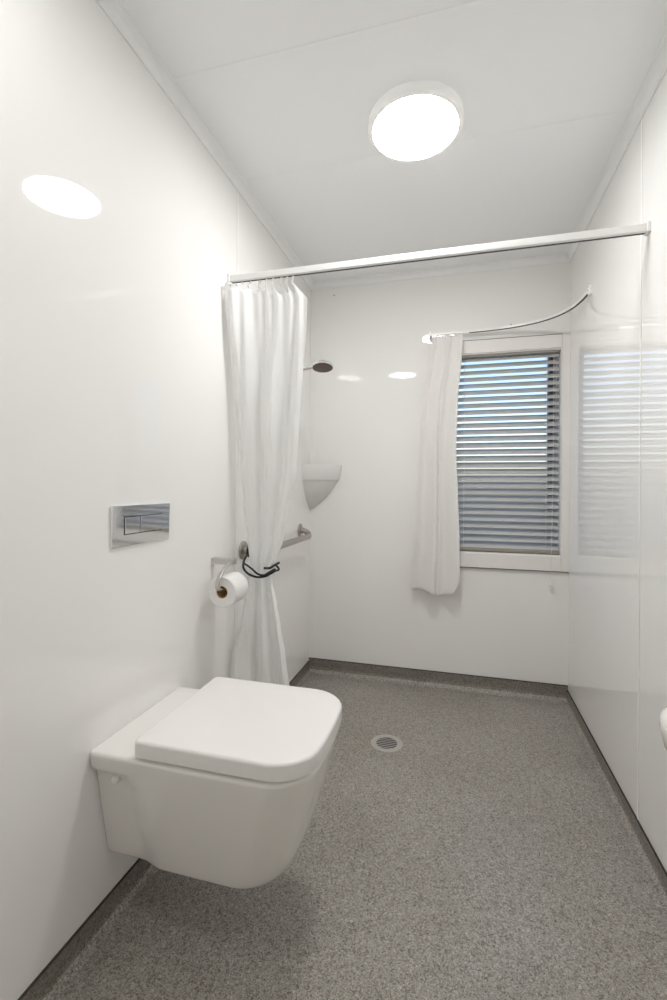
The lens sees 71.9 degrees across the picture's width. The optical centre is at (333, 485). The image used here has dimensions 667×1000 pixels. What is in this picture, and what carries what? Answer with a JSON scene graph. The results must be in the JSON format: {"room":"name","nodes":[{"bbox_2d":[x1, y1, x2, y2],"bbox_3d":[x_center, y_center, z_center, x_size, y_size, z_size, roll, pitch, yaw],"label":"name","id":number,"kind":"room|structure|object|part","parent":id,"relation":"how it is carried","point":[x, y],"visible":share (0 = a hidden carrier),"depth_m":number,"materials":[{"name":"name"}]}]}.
{"room":"bathroom","nodes":[
{"label":"bathroom","id":0,"kind":"room"},
{"bbox_2d":[0,0,310,999],"bbox_3d":[-0.639,-0.054,1.296,0.140,2.400,3.550,0,0,15],"label":"wall","id":1,"kind":"structure","parent":0,"point":[118,225],"depth_m":1.16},
{"bbox_2d":[110,503,169,548],"bbox_3d":[-0.552,0.109,1.333,0.010,0.112,0.251,0,0,15],"label":"flush plate","id":2,"kind":"object","parent":1,"relation":"attached to","point":[141,523],"visible":1,"depth_m":1.31,"materials":[{"name":"silver metal"}]},
{"bbox_2d":[17,660,310,999],"bbox_3d":[-0.564,1.112,1.274,0.030,0.069,3.270,0,0,15],"label":"baseboard","id":3,"kind":"structure","parent":1,"relation":"attached to","point":[53,980],"depth_m":1.15,"materials":[{"name":"plastic"}]},
{"bbox_2d":[96,0,314,289],"bbox_3d":[-0.548,-1.236,1.274,0.034,0.034,3.270,0,0,15],"label":"trim","id":4,"kind":"structure","parent":1,"relation":"attached to","point":[115,11],"depth_m":1.52,"materials":[{"name":"white paint"}]},
{"bbox_2d":[90,677,341,888],"bbox_3d":[-0.280,0.793,1.263,0.578,0.354,0.398,0,0,15],"label":"toilet","id":5,"kind":"object","parent":1,"relation":"attached to","point":[221,782],"visible":1,"depth_m":1.11,"materials":[{"name":"ceramic"},{"name":"plastic"}]},
{"bbox_3d":[-0.218,0.637,1.247,0.451,0.042,0.398,0,0,15],"label":"lid","id":6,"kind":"part","parent":5,"relation":"part of","materials":[{"name":"white plastic"}]},
{"bbox_2d":[211,557,235,590],"bbox_3d":[-0.419,0.320,1.669,0.095,0.103,0.124,0,0,15],"label":"toilet paper holder","id":7,"kind":"object","parent":1,"relation":"attached to","point":[226,562],"visible":0.88,"depth_m":1.68,"materials":[{"name":"grey metal"}]},
{"bbox_3d":[-0.385,0.325,1.660,0.023,0.093,0.124,0,0,18],"label":"arm","id":8,"kind":"part","parent":7,"relation":"part of","materials":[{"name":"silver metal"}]},
{"bbox_2d":[209,572,247,607],"bbox_3d":[-0.381,0.376,1.674,0.111,0.111,0.100,0,0,15],"label":"toilet paper roll","id":9,"kind":"object","parent":7,"relation":"hanging from","point":[235,583],"visible":0.89,"depth_m":1.63,"materials":[{"name":"white paper"}]},
{"bbox_2d":[235,191,238,639],"bbox_3d":[-0.402,-0.070,1.903,0.002,2.296,0.010,0,0,15],"label":"trim","id":10,"kind":"structure","parent":1,"relation":"attached to","point":[237,191],"depth_m":1.90,"materials":[{"name":"white plastic"}]},
{"bbox_2d":[238,524,311,558],"bbox_3d":[-0.253,0.267,2.310,0.081,0.094,0.813,0,0,15],"label":"grab rail","id":11,"kind":"object","parent":1,"relation":"attached to","point":[243,545],"visible":0.54,"depth_m":2.36,"materials":[{"name":"silver metal"}]},
{"bbox_2d":[242,546,279,577],"bbox_3d":[-0.317,0.303,1.864,0.129,0.113,0.221,0,0,-45],"label":"tie","id":12,"kind":"object","parent":11,"relation":"attached to","point":[274,570],"visible":0.8,"depth_m":1.80,"materials":[{"name":"black metal"}]},
{"bbox_2d":[303,360,333,372],"bbox_3d":[-0.139,-0.593,2.322,0.285,0.071,0.109,0,0,15],"label":"shower","id":13,"kind":"object","parent":1,"relation":"attached to","point":[322,366],"visible":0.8,"depth_m":2.29,"materials":[{"name":"silver metal"}]},
{"bbox_3d":[-0.170,-0.599,2.322,0.217,0.051,0.026,0,0,11],"label":"arm","id":14,"kind":"part","parent":13,"relation":"part of","materials":[{"name":"silver metal"}]},
{"bbox_2d":[227,221,650,283],"bbox_3d":[0.290,-0.817,1.643,1.464,0.032,0.034,0,0,15],"label":"rail","id":15,"kind":"object","parent":1,"relation":"attached to","point":[639,229],"visible":0.89,"depth_m":1.60,"materials":[{"name":"white plastic"}]},
{"bbox_2d":[225,276,306,685],"bbox_3d":[-0.262,0.100,1.808,0.318,1.817,0.108,0,0,3],"label":"shower curtain","id":16,"kind":"object","parent":15,"relation":"hanging from","point":[267,332],"visible":0.8,"depth_m":1.80,"materials":[{"name":"white fabric"}]},
{"bbox_2d":[58,674,666,999],"bbox_3d":[0.128,1.211,1.087,1.744,0.120,3.550,0,0,15],"label":"floor","id":17,"kind":"structure","parent":0,"point":[486,856],"depth_m":1.29,"materials":[{"name":"grey plastic"}]},
{"bbox_2d":[371,735,402,752],"bbox_3d":[0.238,1.150,2.057,0.141,0.004,0.141,0,0,15],"label":"floor drain","id":18,"kind":"object","parent":17,"relation":"on","point":[383,743],"visible":1,"depth_m":2.05,"materials":[{"name":"silver metal"}]},
{"bbox_2d":[119,0,666,281],"bbox_3d":[0.143,-1.309,1.087,1.744,0.120,3.550,0,0,15],"label":"ceiling","id":19,"kind":"structure","parent":0,"point":[512,65],"depth_m":1.49,"materials":[{"name":"white paint"}]},
{"bbox_2d":[173,0,488,79],"bbox_3d":[0.182,-1.248,1.235,1.396,0.002,0.008,0,0,15],"label":"trim","id":20,"kind":"structure","parent":19,"relation":"attached to","point":[475,1],"depth_m":1.28,"materials":[{"name":"white paint"}]},
{"bbox_2d":[368,80,463,161],"bbox_3d":[0.278,-1.227,1.566,0.318,0.043,0.318,0,0,15],"label":"ceiling light","id":21,"kind":"object","parent":19,"relation":"attached to","point":[413,121],"visible":1,"depth_m":1.52,"materials":[{"name":"white plastic"}]},
{"bbox_2d":[244,110,629,181],"bbox_3d":[0.309,-1.247,1.705,1.396,0.002,0.008,0,0,15],"label":"trim","id":22,"kind":"structure","parent":19,"relation":"attached to","point":[626,110],"depth_m":1.64,"materials":[{"name":"white paint"}]},
{"bbox_2d":[309,262,569,684],"bbox_3d":[0.579,-0.046,2.733,1.464,2.400,0.140,0,0,15],"label":"wall","id":23,"kind":"structure","parent":0,"point":[365,411],"depth_m":2.71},
{"bbox_2d":[302,464,341,507],"bbox_3d":[-0.068,0.007,2.751,0.204,0.266,0.163,0,0,15],"label":"corner shelf","id":24,"kind":"object","parent":23,"relation":"attached to","point":[319,480],"visible":1,"depth_m":2.73,"materials":[{"name":"white plastic"}]},
{"bbox_2d":[309,657,567,703],"bbox_3d":[0.548,1.111,2.645,1.464,0.085,0.044,0,0,15],"label":"baseboard","id":25,"kind":"structure","parent":23,"relation":"attached to","point":[492,686],"depth_m":2.63,"materials":[{"name":"plastic"}]},
{"bbox_2d":[312,253,569,289],"bbox_3d":[0.564,-1.230,2.650,1.464,0.034,0.034,0,0,15],"label":"trim","id":26,"kind":"structure","parent":23,"relation":"attached to","point":[561,257],"depth_m":2.63,"materials":[{"name":"white paint"}]},
{"bbox_2d":[429,284,591,338],"bbox_3d":[0.925,-0.879,2.441,0.849,0.062,0.248,0,0,42],"label":"track","id":27,"kind":"object","parent":23,"relation":"attached to","point":[589,292],"visible":1,"depth_m":2.47,"materials":[{"name":"white plastic"}]},
{"bbox_2d":[412,333,462,595],"bbox_3d":[0.586,-0.117,2.593,0.272,1.478,0.059,0,0,15],"label":"window curtain","id":28,"kind":"object","parent":27,"relation":"hanging from","point":[436,558],"visible":1,"depth_m":2.59,"materials":[{"name":"white fabric"}]},
{"bbox_2d":[456,333,570,572],"bbox_3d":[0.950,-0.179,2.619,0.690,1.284,0.140,0,0,15],"label":"window","id":29,"kind":"structure","parent":23,"relation":"in","point":[559,562],"depth_m":2.57,"materials":[{"name":"paint"}]},
{"bbox_3d":[0.963,-0.200,2.673,0.518,1.077,0.004,0,0,15],"label":"pane","id":30,"kind":"part","parent":29,"relation":"part of","materials":[{"name":"clear glass"}]},
{"bbox_2d":[456,350,559,586],"bbox_3d":[0.957,-0.099,2.576,0.562,1.286,0.088,0,0,15],"label":"blind","id":31,"kind":"object","parent":29,"relation":"attached to","point":[537,543],"visible":0.84,"depth_m":2.58,"materials":[{"name":"beige metal"}]},
{"bbox_3d":[0.753,-0.189,2.652,0.002,1.094,0.047,0,0,15],"label":"ladder cord","id":32,"kind":"part","parent":31,"relation":"part of","materials":[{"name":"white fabric"}]},
{"bbox_3d":[0.959,0.359,2.593,0.562,0.019,0.048,0,0,15],"label":"rail","id":33,"kind":"part","parent":31,"relation":"part of","materials":[{"name":"beige"}]},
{"bbox_3d":[0.966,-0.738,2.595,0.562,0.008,0.048,0,0,15],"label":"head rail","id":34,"kind":"part","parent":31,"relation":"part of","materials":[{"name":"white metal"}]},
{"bbox_3d":[1.171,-0.187,2.539,0.002,1.094,0.047,0,0,15],"label":"ladder cord","id":35,"kind":"part","parent":31,"relation":"part of","materials":[{"name":"white fabric"}]},
{"bbox_3d":[1.183,-0.108,2.486,0.023,1.238,0.004,0,0,-32],"label":"pull cord","id":36,"kind":"part","parent":31,"relation":"part of","materials":[{"name":"white fabric"}]},
{"bbox_3d":[0.974,-0.185,2.667,0.560,1.129,0.034,0,0,15],"label":"sash frame","id":37,"kind":"part","parent":29,"relation":"part of","materials":[{"name":"grey metal"}]},
{"bbox_2d":[568,70,666,871],"bbox_3d":[0.909,-0.044,0.878,0.140,2.400,3.550,0,0,15],"label":"wall","id":38,"kind":"structure","parent":0,"point":[604,327],"depth_m":1.65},
{"bbox_2d":[564,690,666,913],"bbox_3d":[0.821,1.125,0.900,0.028,0.060,3.270,0,0,15],"label":"baseboard","id":39,"kind":"structure","parent":38,"relation":"attached to","point":[656,872],"depth_m":1.60,"materials":[{"name":"plastic"}]},
{"bbox_2d":[565,32,666,260],"bbox_3d":[0.833,-1.228,0.901,0.034,0.034,3.270,0,0,15],"label":"trim","id":40,"kind":"structure","parent":38,"relation":"attached to","point":[658,67],"depth_m":1.60,"materials":[{"name":"white paint"}]},
{"bbox_2d":[637,117,642,818],"bbox_3d":[1.007,-0.057,1.513,0.002,2.306,0.010,0,0,15],"label":"trim","id":41,"kind":"structure","parent":38,"relation":"attached to","point":[642,117],"depth_m":1.51,"materials":[{"name":"white plastic"}]},
{"bbox_2d":[659,706,666,749],"bbox_3d":[0.569,0.411,0.461,0.293,0.160,0.492,0,0,15],"label":"basin","id":42,"kind":"object","parent":38,"relation":"attached to","point":[663,717],"visible":1,"depth_m":0.66,"materials":[{"name":"white ceramic"}]}
]}

